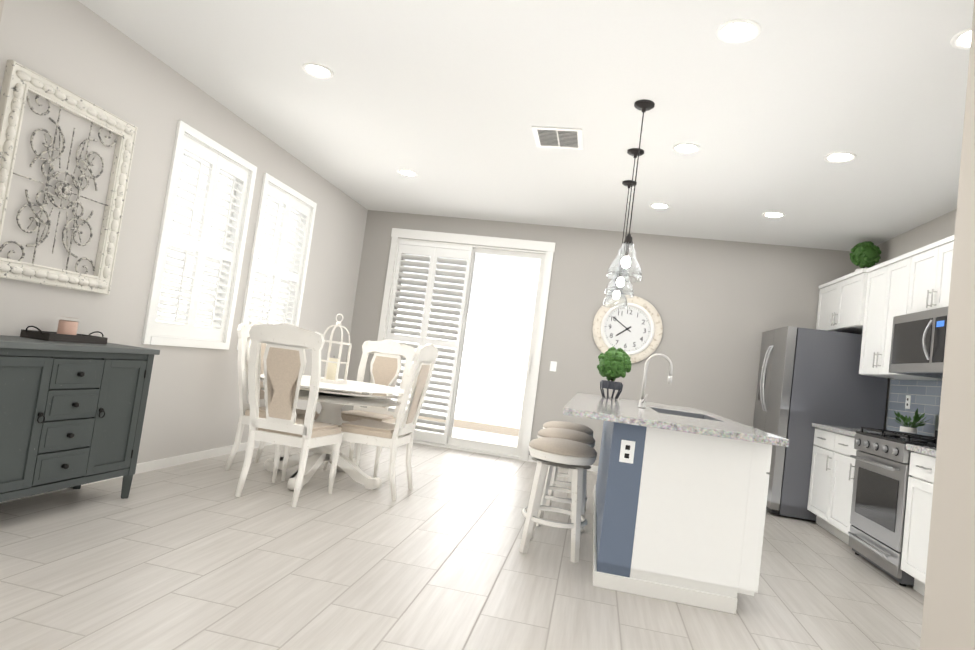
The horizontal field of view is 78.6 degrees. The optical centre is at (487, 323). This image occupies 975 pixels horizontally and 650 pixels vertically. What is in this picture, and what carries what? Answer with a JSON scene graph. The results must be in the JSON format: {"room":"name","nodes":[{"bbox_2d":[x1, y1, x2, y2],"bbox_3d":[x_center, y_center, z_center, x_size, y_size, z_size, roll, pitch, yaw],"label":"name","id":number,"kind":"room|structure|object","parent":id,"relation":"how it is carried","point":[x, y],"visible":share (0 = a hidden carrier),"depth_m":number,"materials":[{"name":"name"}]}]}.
{"room":"dining room and kitchen","nodes":[
{"label":"dining room and kitchen","id":0,"kind":"room"},
{"bbox_2d":[0,0,367,463],"bbox_3d":[-2.179,-0.271,5.080,0.120,2.780,5.090,7,-3,11],"label":"wall","id":1,"kind":"structure","parent":0,"point":[77,47],"depth_m":3.90,"materials":[{"name":"paint"}]},
{"bbox_2d":[0,60,137,294],"bbox_3d":[-2.362,-0.747,3.333,0.058,1.075,0.821,7,-3,11],"label":"wall art","id":2,"kind":"object","parent":1,"relation":"attached to","point":[20,81],"visible":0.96,"depth_m":3.31,"materials":[{"name":"metal"}]},
{"bbox_2d":[0,441,273,503],"bbox_3d":[-2.299,1.074,4.927,0.014,0.068,4.970,7,-3,11],"label":"baseboard","id":3,"kind":"structure","parent":1,"relation":"attached to","point":[143,467],"depth_m":4.56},
{"bbox_2d":[141,120,256,349],"bbox_3d":[-2.217,-0.609,4.585,0.149,1.570,0.960,7,-3,11],"label":"window","id":4,"kind":"structure","parent":1,"relation":"in","point":[228,256],"depth_m":4.55,"materials":[{"name":"white wood"}]},
{"bbox_2d":[237,173,316,349],"bbox_3d":[-2.021,-0.518,5.669,0.149,1.570,0.970,7,-3,11],"label":"window","id":5,"kind":"structure","parent":1,"relation":"in","point":[295,280],"depth_m":5.66,"materials":[{"name":"white wood"}]},
{"bbox_2d":[156,274,285,326],"bbox_3d":[1.724,0.926,8.771,18.000,2.100,3.729,7,-3,11],"label":"ground","id":6,"kind":"structure","parent":0,"point":[188,287],"depth_m":11.87,"materials":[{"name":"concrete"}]},
{"bbox_2d":[0,441,923,649],"bbox_3d":[-0.057,1.288,2.235,6.580,0.100,9.460,7,-3,11],"label":"floor","id":7,"kind":"structure","parent":0,"point":[196,555],"depth_m":2.96,"materials":[{"name":"tile"}]},
{"bbox_2d":[0,335,159,501],"bbox_3d":[-2.359,0.538,3.138,0.432,0.900,1.086,7,-3,11],"label":"sideboard","id":8,"kind":"object","parent":7,"relation":"on","point":[72,414],"visible":1,"depth_m":3.09,"materials":[{"name":"wood"}]},
{"bbox_2d":[20,316,107,343],"bbox_3d":[-2.344,0.029,3.325,0.180,0.130,0.432,7,-3,11],"label":"tray","id":9,"kind":"object","parent":8,"relation":"on","point":[66,331],"visible":1,"depth_m":3.29,"materials":[{"name":"brown wood"}]},
{"bbox_2d":[56,316,79,339],"bbox_3d":[-2.351,0.023,3.337,0.096,0.118,0.096,7,-3,11],"label":"candle jar","id":10,"kind":"object","parent":9,"relation":"on","point":[67,327],"depth_m":3.30,"materials":[{"name":"pink wax"}]},
{"bbox_2d":[224,321,319,480],"bbox_3d":[-1.680,0.591,4.780,0.588,1.176,0.524,7,-3,11],"label":"dining chair","id":11,"kind":"object","parent":7,"relation":"on","point":[243,330],"visible":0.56,"depth_m":4.61,"materials":[{"name":"wood"}]},
{"bbox_2d":[234,323,342,507],"bbox_3d":[-1.328,0.596,4.116,0.524,1.176,0.588,7,-3,11],"label":"dining chair","id":12,"kind":"object","parent":7,"relation":"on","point":[285,361],"visible":1,"depth_m":3.90,"materials":[{"name":"wood"}]},
{"bbox_2d":[260,374,403,489],"bbox_3d":[-1.256,0.845,4.702,1.150,0.765,1.150,7,-3,11],"label":"dining table","id":13,"kind":"object","parent":7,"relation":"on","point":[334,402],"visible":0.65,"depth_m":4.60,"materials":[{"name":"white wood"}]},
{"bbox_2d":[320,314,351,383],"bbox_3d":[-1.199,0.188,4.696,0.229,0.547,0.228,7,-3,11],"label":"lantern","id":14,"kind":"object","parent":13,"relation":"on","point":[332,370],"visible":0.98,"depth_m":4.66,"materials":[{"name":"metal"}]},
{"bbox_2d":[323,340,415,477],"bbox_3d":[-1.034,0.706,5.293,0.524,1.176,0.588,7,-3,11],"label":"dining chair","id":15,"kind":"object","parent":7,"relation":"on","point":[385,366],"visible":0.62,"depth_m":5.51,"materials":[{"name":"wood"}]},
{"bbox_2d":[332,343,438,500],"bbox_3d":[-0.786,0.697,4.609,0.588,1.176,0.524,7,-3,11],"label":"dining chair","id":16,"kind":"object","parent":7,"relation":"on","point":[392,437],"visible":0.88,"depth_m":4.45,"materials":[{"name":"wood"}]},
{"bbox_2d":[519,437,596,562],"bbox_3d":[0.429,1.051,3.667,0.424,0.672,0.424,7,-3,11],"label":"stool","id":17,"kind":"object","parent":7,"relation":"on","point":[578,458],"visible":1,"depth_m":3.53,"materials":[{"name":"white wood"}]},
{"bbox_2d":[536,428,595,531],"bbox_3d":[0.539,1.106,4.335,0.424,0.672,0.424,8,-3,-1],"label":"stool","id":18,"kind":"object","parent":7,"relation":"on","point":[577,436],"visible":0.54,"depth_m":4.20,"materials":[{"name":"white wood"}]},
{"bbox_2d":[543,421,593,509],"bbox_3d":[0.636,1.156,4.956,0.424,0.672,0.424,8,-4,-13],"label":"stool","id":19,"kind":"object","parent":7,"relation":"on","point":[571,426],"visible":0.42,"depth_m":4.83,"materials":[{"name":"white wood"}]},
{"bbox_2d":[593,422,786,613],"bbox_3d":[1.241,1.093,4.291,0.849,0.867,2.506,7,-3,11],"label":"kitchen island","id":20,"kind":"object","parent":7,"relation":"on","point":[680,501],"depth_m":3.08,"materials":[{"name":"white wood"}]},
{"bbox_2d":[563,394,678,429],"bbox_3d":[0.905,0.596,4.353,0.570,0.037,2.660,7,-3,11],"label":"island countertop","id":21,"kind":"structure","parent":20,"relation":"on","point":[629,412],"depth_m":3.29,"materials":[{"name":"grey stone"}]},
{"bbox_2d":[597,347,631,398],"bbox_3d":[1.089,0.422,5.160,0.292,0.450,0.294,7,-3,11],"label":"topiary","id":22,"kind":"object","parent":21,"relation":"on","point":[614,364],"visible":0.98,"depth_m":5.08,"materials":[{"name":"plant"}]},
{"bbox_2d":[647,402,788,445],"bbox_3d":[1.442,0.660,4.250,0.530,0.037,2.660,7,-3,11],"label":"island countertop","id":23,"kind":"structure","parent":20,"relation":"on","point":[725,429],"depth_m":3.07,"materials":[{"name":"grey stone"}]},
{"bbox_2d":[651,406,722,421],"bbox_3d":[1.352,0.744,4.153,0.422,0.235,0.742,7,-3,11],"label":"sink","id":24,"kind":"object","parent":23,"relation":"in","point":[658,409],"depth_m":4.50,"materials":[{"name":"silver metal"}]},
{"bbox_2d":[807,428,830,527],"bbox_3d":[3.248,1.407,5.210,0.609,0.873,0.547,7,-3,11],"label":"base cabinet","id":25,"kind":"object","parent":7,"relation":"on","point":[818,477],"depth_m":5.36,"materials":[{"name":"white wood"}]},
{"bbox_2d":[753,326,887,520],"bbox_3d":[3.231,0.980,5.988,0.973,1.770,0.895,7,-3,11],"label":"refrigerator","id":26,"kind":"object","parent":7,"relation":"on","point":[807,377],"visible":0.67,"depth_m":5.59,"materials":[{"name":"silver metal"}]},
{"bbox_2d":[823,432,933,544],"bbox_3d":[3.174,1.372,4.802,0.609,0.873,0.529,7,-3,11],"label":"base cabinet","id":27,"kind":"object","parent":7,"relation":"on","point":[831,484],"depth_m":4.91,"materials":[{"name":"white wood"}]},
{"bbox_2d":[812,424,881,435],"bbox_3d":[3.256,0.937,5.040,0.639,0.037,0.952,7,-3,11],"label":"countertop","id":28,"kind":"structure","parent":27,"relation":"on","point":[826,428],"depth_m":5.11,"materials":[{"name":"grey stone"}]},
{"bbox_2d":[848,414,938,586],"bbox_3d":[3.025,1.187,4.185,0.656,1.130,0.752,7,-3,11],"label":"range","id":29,"kind":"object","parent":7,"relation":"on","point":[879,499],"visible":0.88,"depth_m":4.14,"materials":[{"name":"silver metal"}]},
{"bbox_2d":[894,408,930,433],"bbox_3d":[3.345,0.783,4.716,0.247,0.250,0.262,7,-3,11],"label":"potted plant","id":30,"kind":"object","parent":29,"relation":"on","point":[914,425],"visible":0.96,"depth_m":4.67,"materials":[{"name":"plant"}]},
{"bbox_2d":[901,452,935,595],"bbox_3d":[2.916,1.252,3.372,0.609,0.873,0.858,7,-3,11],"label":"base cabinet","id":31,"kind":"object","parent":7,"relation":"on","point":[921,468],"depth_m":3.71,"materials":[{"name":"white wood"}]},
{"bbox_2d":[906,444,936,455],"bbox_3d":[2.845,0.745,2.765,0.639,0.037,2.157,7,-3,11],"label":"countertop","id":32,"kind":"structure","parent":31,"relation":"on","point":[926,451],"depth_m":3.71,"materials":[{"name":"grey stone"}]},
{"bbox_2d":[78,0,973,250],"bbox_3d":[0.852,-1.358,4.624,5.950,0.100,5.090,7,-3,11],"label":"ceiling","id":33,"kind":"structure","parent":0,"point":[450,103],"depth_m":3.76,"materials":[{"name":"paint"}]},
{"bbox_2d":[302,63,333,78],"bbox_3d":[-1.078,-1.605,3.785,0.196,0.009,0.196,7,-3,11],"label":"recessed light","id":34,"kind":"object","parent":33,"relation":"in","point":[319,70],"visible":1,"depth_m":3.78,"materials":[{"name":"white plastic"}]},
{"bbox_2d":[397,169,417,176],"bbox_3d":[-0.768,-1.447,5.724,0.196,0.009,0.196,7,-3,11],"label":"recessed light","id":35,"kind":"object","parent":33,"relation":"in","point":[404,172],"visible":0.94,"depth_m":5.72,"materials":[{"name":"white plastic"}]},
{"bbox_2d":[532,126,582,149],"bbox_3d":[0.519,-1.359,4.373,0.355,0.011,0.380,7,-3,11],"label":"ceiling vent","id":36,"kind":"object","parent":33,"relation":"in","point":[558,138],"visible":1,"depth_m":4.36,"materials":[{"name":"white metal"}]},
{"bbox_2d":[602,180,636,308],"bbox_3d":[1.160,-0.686,5.128,0.213,1.090,0.213,7,-3,11],"label":"pendant light","id":37,"kind":"object","parent":33,"relation":"hanging from","point":[627,183],"visible":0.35,"depth_m":5.12,"materials":[{"name":"glass"}]},
{"bbox_2d":[604,148,643,297],"bbox_3d":[1.034,-0.746,4.402,0.213,1.090,0.213,7,-3,11],"label":"pendant light","id":38,"kind":"object","parent":33,"relation":"hanging from","point":[634,153],"visible":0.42,"depth_m":4.39,"materials":[{"name":"glass"}]},
{"bbox_2d":[606,99,654,281],"bbox_3d":[0.894,-0.811,3.627,0.213,1.090,0.213,7,-3,11],"label":"pendant light","id":39,"kind":"object","parent":33,"relation":"hanging from","point":[643,105],"visible":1,"depth_m":3.61,"materials":[{"name":"glass"}]},
{"bbox_2d":[649,203,669,208],"bbox_3d":[1.655,-1.131,5.729,0.196,0.009,0.196,7,-3,11],"label":"recessed light","id":40,"kind":"object","parent":33,"relation":"in","point":[659,205],"visible":1,"depth_m":5.72,"materials":[{"name":"white plastic"}]},
{"bbox_2d":[672,143,700,153],"bbox_3d":[1.419,-1.251,4.252,0.196,0.009,0.196,7,-3,11],"label":"recessed light","id":41,"kind":"object","parent":33,"relation":"in","point":[687,148],"visible":0.98,"depth_m":4.25,"materials":[{"name":"white plastic"}]},
{"bbox_2d":[716,19,760,42],"bbox_3d":[1.176,-1.371,2.797,0.196,0.009,0.196,7,-3,11],"label":"recessed light","id":42,"kind":"object","parent":33,"relation":"in","point":[737,30],"visible":1,"depth_m":2.79,"materials":[{"name":"white plastic"}]},
{"bbox_2d":[762,212,784,217],"bbox_3d":[2.660,-1.011,5.537,0.196,0.009,0.196,7,-3,11],"label":"recessed light","id":43,"kind":"object","parent":33,"relation":"in","point":[774,214],"visible":0.98,"depth_m":5.53,"materials":[{"name":"white plastic"}]},
{"bbox_2d":[824,152,856,162],"bbox_3d":[2.404,-1.134,4.064,0.196,0.009,0.196,7,-3,11],"label":"recessed light","id":44,"kind":"object","parent":33,"relation":"in","point":[839,157],"visible":0.98,"depth_m":4.06,"materials":[{"name":"white plastic"}]},
{"bbox_2d":[950,27,971,49],"bbox_3d":[2.152,-1.255,2.611,0.196,0.009,0.196,7,-3,11],"label":"recessed light","id":45,"kind":"object","parent":33,"relation":"in","point":[961,39],"visible":0.83,"depth_m":2.64,"materials":[{"name":"white plastic"}]},
{"bbox_2d":[341,210,859,465],"bbox_3d":[1.106,0.272,6.974,5.950,2.780,0.120,7,-3,11],"label":"wall","id":46,"kind":"structure","parent":0,"point":[721,306],"depth_m":6.78,"materials":[{"name":"paint"}]},
{"bbox_2d":[390,253,540,447],"bbox_3d":[-0.339,0.241,7.279,1.720,2.265,0.051,7,-3,11],"label":"sliding glass door","id":47,"kind":"structure","parent":46,"relation":"in","point":[494,354],"depth_m":7.18,"materials":[{"name":"glass"}]},
{"bbox_2d":[386,240,472,444],"bbox_3d":[-0.790,0.199,7.288,0.934,2.404,0.076,7,-3,11],"label":"shutters","id":48,"kind":"object","parent":47,"relation":"attached to","point":[436,251],"visible":0.71,"depth_m":7.29,"materials":[{"name":"white wood"}]},
{"bbox_2d":[377,228,555,460],"bbox_3d":[-0.342,0.203,7.239,2.040,2.575,0.175,7,-3,11],"label":"door frame","id":49,"kind":"structure","parent":46,"relation":"attached to","point":[520,451],"depth_m":7.12,"materials":[{"name":"white wood"}]},
{"bbox_2d":[550,361,556,371],"bbox_3d":[0.767,0.494,6.950,0.074,0.116,0.010,7,-3,11],"label":"light switch","id":50,"kind":"object","parent":46,"relation":"attached to","point":[553,365],"visible":1,"depth_m":6.95,"materials":[{"name":"white plastic"}]},
{"bbox_2d":[528,455,597,471],"bbox_3d":[2.090,1.748,6.604,3.310,0.068,0.014,7,-3,11],"label":"baseboard","id":51,"kind":"structure","parent":46,"relation":"attached to","point":[593,468],"depth_m":6.77,"materials":[{"name":"white wood"}]},
{"bbox_2d":[592,295,662,362],"bbox_3d":[1.598,0.059,6.813,0.784,0.784,0.055,7,-3,11],"label":"round clock","id":52,"kind":"object","parent":46,"relation":"attached to","point":[634,330],"visible":0.96,"depth_m":6.81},
{"bbox_2d":[865,209,956,429],"bbox_3d":[3.510,0.406,3.995,0.120,2.780,5.090,7,-3,11],"label":"wall","id":53,"kind":"structure","parent":0,"point":[933,231],"depth_m":5.34,"materials":[{"name":"paint"}]},
{"bbox_2d":[816,270,859,332],"bbox_3d":[3.681,-0.179,5.904,0.389,0.521,1.100,7,-3,11],"label":"upper cabinet","id":54,"kind":"object","parent":53,"relation":"attached to","point":[836,312],"depth_m":5.91,"materials":[{"name":"white wood"}]},
{"bbox_2d":[849,241,881,270],"bbox_3d":[3.745,-0.630,5.918,0.266,0.390,0.254,7,-3,11],"label":"topiary","id":55,"kind":"object","parent":54,"relation":"on","point":[864,254],"visible":0.96,"depth_m":5.84,"materials":[{"name":"plant"}]},
{"bbox_2d":[852,250,941,379],"bbox_3d":[3.488,-0.035,4.979,0.389,0.966,0.882,7,-3,11],"label":"upper cabinet","id":56,"kind":"object","parent":53,"relation":"attached to","point":[869,304],"depth_m":5.04,"materials":[{"name":"white wood"}]},
{"bbox_2d":[905,395,910,408],"bbox_3d":[3.616,0.672,5.126,0.007,0.115,0.070,7,-3,11],"label":"outlet","id":57,"kind":"object","parent":53,"relation":"attached to","point":[907,402],"visible":1,"depth_m":5.12,"materials":[{"name":"plastic"}]},
{"bbox_2d":[908,235,953,313],"bbox_3d":[3.396,-0.316,4.245,0.359,0.521,0.759,7,-3,11],"label":"upper cabinet","id":58,"kind":"object","parent":53,"relation":"attached to","point":[932,265],"depth_m":4.32,"materials":[{"name":"white wood"}]},
{"bbox_2d":[889,306,947,378],"bbox_3d":[3.260,0.152,4.230,0.509,0.438,0.752,7,-3,11],"label":"microwave","id":59,"kind":"object","parent":58,"relation":"attached to","point":[918,340],"visible":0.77,"depth_m":4.23,"materials":[{"name":"silver metal"}]}
]}

